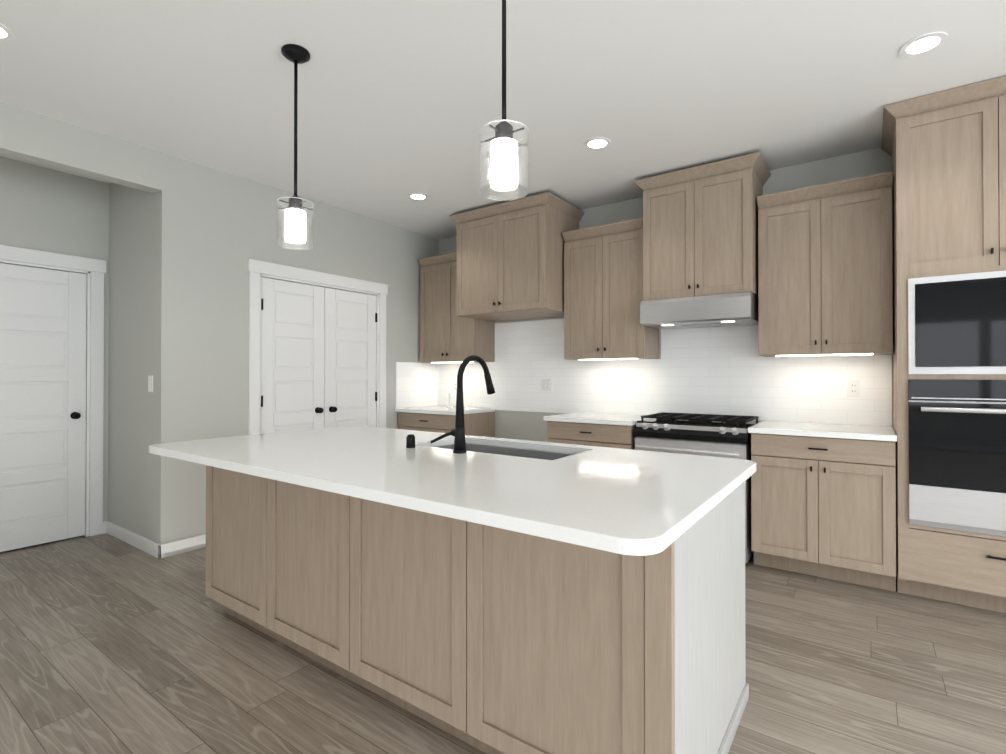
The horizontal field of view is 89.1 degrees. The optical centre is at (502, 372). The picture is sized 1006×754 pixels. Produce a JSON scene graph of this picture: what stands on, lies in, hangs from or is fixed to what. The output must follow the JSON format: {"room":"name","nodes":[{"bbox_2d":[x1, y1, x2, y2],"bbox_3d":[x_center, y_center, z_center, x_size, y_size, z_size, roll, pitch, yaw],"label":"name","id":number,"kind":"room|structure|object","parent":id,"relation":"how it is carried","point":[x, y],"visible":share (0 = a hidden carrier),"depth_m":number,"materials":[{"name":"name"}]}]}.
{"room":"kitchen","nodes":[
{"label":"kitchen","id":0,"kind":"room"},
{"bbox_2d":[0,157,107,520],"bbox_3d":[-3.874,-0.122,3.227,0.120,2.800,2.490,0,0,36],"label":"wall","id":1,"kind":"structure","parent":0,"point":[42,209],"depth_m":3.85,"materials":[{"name":"paint"}]},
{"bbox_2d":[0,263,86,551],"bbox_3d":[-3.477,0.248,3.676,0.095,2.041,0.774,0,0,36],"label":"hall door","id":2,"kind":"structure","parent":1,"relation":"in","point":[42,402],"depth_m":3.79,"materials":[{"name":"white wood"}]},
{"bbox_2d":[0,245,105,536],"bbox_3d":[-3.516,0.193,3.707,0.142,2.175,1.004,0,0,36],"label":"door frame","id":3,"kind":"structure","parent":1,"relation":"attached to","point":[94,373],"depth_m":4.01,"materials":[{"name":"white wood"}]},
{"bbox_2d":[104,183,154,540],"bbox_3d":[-2.778,-0.118,3.900,0.880,2.800,0.120,0,0,36],"label":"wall","id":4,"kind":"structure","parent":0,"point":[112,225],"depth_m":3.84,"materials":[{"name":"paint"}]},
{"bbox_2d":[103,521,163,558],"bbox_3d":[-2.769,1.234,3.789,1.014,0.095,0.035,0,0,36],"label":"baseboard","id":5,"kind":"structure","parent":4,"relation":"attached to","point":[154,549],"depth_m":3.75,"materials":[{"name":"white wood"}]},
{"bbox_2d":[148,376,152,391],"bbox_3d":[-2.495,0.080,3.615,0.070,0.115,0.010,0,0,36],"label":"light switch","id":6,"kind":"object","parent":4,"relation":"attached to","point":[150,383],"visible":0.98,"depth_m":3.60,"materials":[{"name":"white plastic"}]},
{"bbox_2d":[0,101,437,544],"bbox_3d":[-3.238,-0.127,2.397,0.120,2.800,8.440,0,0,36],"label":"wall","id":7,"kind":"structure","parent":0,"point":[215,229],"depth_m":3.75,"materials":[{"name":"paint"}]},
{"bbox_2d":[163,534,205,557],"bbox_3d":[-2.170,1.234,3.768,0.014,0.095,0.585,0,0,36],"label":"baseboard","id":8,"kind":"structure","parent":7,"relation":"attached to","point":[196,542],"depth_m":3.63,"materials":[{"name":"white wood"}]},
{"bbox_2d":[261,277,323,433],"bbox_3d":[-1.770,0.252,4.344,0.095,2.041,0.597,0,0,36],"label":"pantry door","id":9,"kind":"structure","parent":7,"relation":"in","point":[292,356],"depth_m":4.34,"materials":[{"name":"white wood"}]},
{"bbox_2d":[247,259,387,434],"bbox_3d":[-1.635,0.199,4.618,0.142,2.175,1.424,0,0,36],"label":"door frame","id":10,"kind":"structure","parent":7,"relation":"attached to","point":[257,270],"depth_m":4.31,"materials":[{"name":"white wood"}]},
{"bbox_2d":[324,287,376,427],"bbox_3d":[-1.420,0.256,4.833,0.095,2.041,0.597,0,0,36],"label":"pantry door","id":11,"kind":"structure","parent":7,"relation":"in","point":[350,392],"depth_m":4.82,"materials":[{"name":"white wood"}]},
{"bbox_2d":[0,533,1005,753],"bbox_3d":[-1.107,1.293,0.864,9.520,0.060,8.680,0,0,36],"label":"floor","id":12,"kind":"structure","parent":0,"point":[109,644],"depth_m":2.15,"materials":[{"name":"brown wood"}]},
{"bbox_2d":[395,405,494,436],"bbox_3d":[-0.593,0.831,5.281,0.803,0.920,0.658,0,0,36],"label":"base cabinet","id":13,"kind":"object","parent":12,"relation":"on","point":[479,421],"visible":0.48,"depth_m":5.08,"materials":[{"name":"brown wood"}]},
{"bbox_2d":[205,467,748,753],"bbox_3d":[-0.295,0.829,2.326,2.424,0.885,0.926,0,0,36],"label":"kitchen island","id":14,"kind":"object","parent":12,"relation":"on","point":[490,595],"depth_m":1.64,"materials":[{"name":"brown wood"}]},
{"bbox_2d":[149,425,756,562],"bbox_3d":[-0.364,0.369,2.256,2.515,0.035,1.240,0,0,36],"label":"island countertop","id":15,"kind":"structure","parent":14,"relation":"on","point":[627,503],"depth_m":1.69,"materials":[{"name":"white stone"}]},
{"bbox_2d":[429,355,494,454],"bbox_3d":[-0.174,0.137,2.351,0.163,0.430,0.299,0,0,36],"label":"faucet","id":16,"kind":"object","parent":15,"relation":"on","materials":[{"name":"black metal"}]},
{"bbox_2d":[469,443,572,458],"bbox_3d":[-0.018,0.498,2.427,0.824,0.244,0.404,0,0,36],"label":"sink","id":17,"kind":"object","parent":15,"relation":"in","point":[541,452],"depth_m":2.59,"materials":[{"name":"grey metal"}]},
{"bbox_2d":[544,412,649,449],"bbox_3d":[0.832,0.824,4.262,0.755,0.920,0.658,0,0,36],"label":"base cabinet","id":18,"kind":"object","parent":12,"relation":"on","point":[611,430],"visible":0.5,"depth_m":4.02,"materials":[{"name":"brown wood"}]},
{"bbox_2d":[634,412,761,562],"bbox_3d":[1.444,0.805,3.790,0.772,0.952,0.698,0,0,36],"label":"range","id":19,"kind":"object","parent":12,"relation":"on","point":[723,436],"visible":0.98,"depth_m":3.56,"materials":[{"name":"metal"}]},
{"bbox_2d":[748,420,896,591],"bbox_3d":[2.093,0.819,3.360,0.769,0.920,0.658,0,0,36],"label":"base cabinet","id":20,"kind":"object","parent":12,"relation":"on","point":[823,500],"visible":1,"depth_m":3.10,"materials":[{"name":"brown wood"}]},
{"bbox_2d":[882,75,1005,612],"bbox_3d":[2.738,-0.123,2.875,0.955,2.797,0.706,0,0,36],"label":"tall cabinet","id":21,"kind":"object","parent":12,"relation":"on","point":[945,150],"visible":1,"depth_m":2.76,"materials":[{"name":"brown wood"}]},
{"bbox_2d":[0,0,1005,239],"bbox_3d":[-1.107,-1.587,0.882,9.520,0.100,8.680,0,0,36],"label":"ceiling","id":22,"kind":"structure","parent":0,"point":[399,102],"depth_m":2.68,"materials":[{"name":"paint"}]},
{"bbox_2d":[0,23,14,41],"bbox_3d":[-2.283,-1.525,2.264,0.166,0.006,0.166,0,0,-9],"label":"recessed light","id":23,"kind":"object","parent":22,"relation":"in","point":[6,35],"depth_m":2.31,"materials":[{"name":"white plastic"}]},
{"bbox_2d":[277,44,313,249],"bbox_3d":[-0.989,-1.065,2.437,0.165,0.924,0.165,0,0,36],"label":"pendant light","id":24,"kind":"object","parent":22,"relation":"hanging from","point":[296,216],"visible":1,"depth_m":2.42,"materials":[{"name":"clear glass"}]},
{"bbox_2d":[408,193,427,200],"bbox_3d":[-0.730,-1.512,4.399,0.166,0.006,0.166,0,0,-9],"label":"recessed light","id":25,"kind":"object","parent":22,"relation":"in","point":[414,196],"depth_m":4.39,"materials":[{"name":"white plastic"}]},
{"bbox_2d":[480,0,528,200],"bbox_3d":[0.004,-1.069,1.727,0.165,0.924,0.165,0,0,36],"label":"pendant light","id":26,"kind":"object","parent":22,"relation":"hanging from","point":[503,165],"visible":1,"depth_m":1.71,"materials":[{"name":"clear glass"}]},
{"bbox_2d":[584,137,610,149],"bbox_3d":[0.627,-1.518,3.392,0.166,0.006,0.166,0,0,-9],"label":"recessed light","id":27,"kind":"object","parent":22,"relation":"in","point":[597,143],"depth_m":3.39,"materials":[{"name":"white plastic"}]},
{"bbox_2d":[899,32,947,56],"bbox_3d":[1.956,-1.524,2.380,0.166,0.006,0.166,0,0,-9],"label":"recessed light","id":28,"kind":"object","parent":22,"relation":"in","point":[923,44],"depth_m":2.38,"materials":[{"name":"white plastic"}]},
{"bbox_2d":[438,147,892,441],"bbox_3d":[2.229,-0.119,3.749,7.440,2.800,0.120,0,0,36],"label":"wall","id":29,"kind":"structure","parent":0,"point":[525,425],"depth_m":4.32,"materials":[{"name":"paint"}]},
{"bbox_2d":[418,252,494,362],"bbox_3d":[-0.501,-0.656,5.400,0.753,1.115,0.374,0,0,36],"label":"upper cabinet","id":30,"kind":"object","parent":29,"relation":"attached to","point":[447,335],"visible":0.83,"depth_m":5.29,"materials":[{"name":"brown wood"}]},
{"bbox_2d":[449,192,584,321],"bbox_3d":[0.124,-1.007,4.783,1.086,0.950,0.654,0,0,36],"label":"upper cabinet","id":31,"kind":"object","parent":29,"relation":"attached to","point":[509,260],"visible":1,"depth_m":4.50,"materials":[{"name":"brown wood"}]},
{"bbox_2d":[562,217,658,360],"bbox_3d":[0.916,-0.662,4.386,0.728,1.115,0.374,0,0,36],"label":"upper cabinet","id":32,"kind":"object","parent":29,"relation":"attached to","point":[603,281],"visible":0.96,"depth_m":4.25,"materials":[{"name":"brown wood"}]},
{"bbox_2d":[396,318,891,425],"bbox_3d":[0.745,-0.060,4.343,4.094,0.910,0.640,0,0,36],"label":"tile backsplash","id":33,"kind":"structure","parent":29,"relation":"attached to","point":[724,370],"depth_m":4.24,"materials":[{"name":"white tile"}]},
{"bbox_2d":[454,381,456,390],"bbox_3d":[-0.514,0.153,5.619,0.070,0.115,0.010,0,0,36],"label":"outlet","id":34,"kind":"object","parent":33,"relation":"attached to","point":[455,385],"visible":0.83,"depth_m":5.62,"materials":[{"name":"white plastic"}]},
{"bbox_2d":[541,379,551,390],"bbox_3d":[0.421,0.119,4.950,0.116,0.115,0.010,0,0,36],"label":"light switch","id":35,"kind":"object","parent":33,"relation":"attached to","point":[546,384],"visible":1,"depth_m":4.95,"materials":[{"name":"white plastic"}]},
{"bbox_2d":[848,380,859,396],"bbox_3d":[2.418,0.110,3.522,0.070,0.115,0.010,0,0,36],"label":"outlet","id":36,"kind":"object","parent":33,"relation":"attached to","point":[853,388],"visible":1,"depth_m":3.52,"materials":[{"name":"white plastic"}]},
{"bbox_2d":[634,152,770,300],"bbox_3d":[1.514,-1.018,3.899,0.886,0.940,0.474,0,0,36],"label":"upper cabinet","id":37,"kind":"object","parent":29,"relation":"attached to","point":[700,230],"visible":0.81,"depth_m":3.71,"materials":[{"name":"brown wood"}]},
{"bbox_2d":[640,292,757,329],"bbox_3d":[1.505,-0.453,3.882,0.772,0.186,0.490,0,0,36],"label":"range hood","id":38,"kind":"object","parent":37,"relation":"attached to","point":[734,309],"visible":0.96,"depth_m":3.68,"materials":[{"name":"metal"}]},
{"bbox_2d":[757,171,892,356],"bbox_3d":[2.179,-0.668,3.483,0.753,1.115,0.374,0,0,36],"label":"upper cabinet","id":39,"kind":"object","parent":29,"relation":"attached to","point":[825,269],"visible":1,"depth_m":3.34,"materials":[{"name":"brown wood"}]}
]}

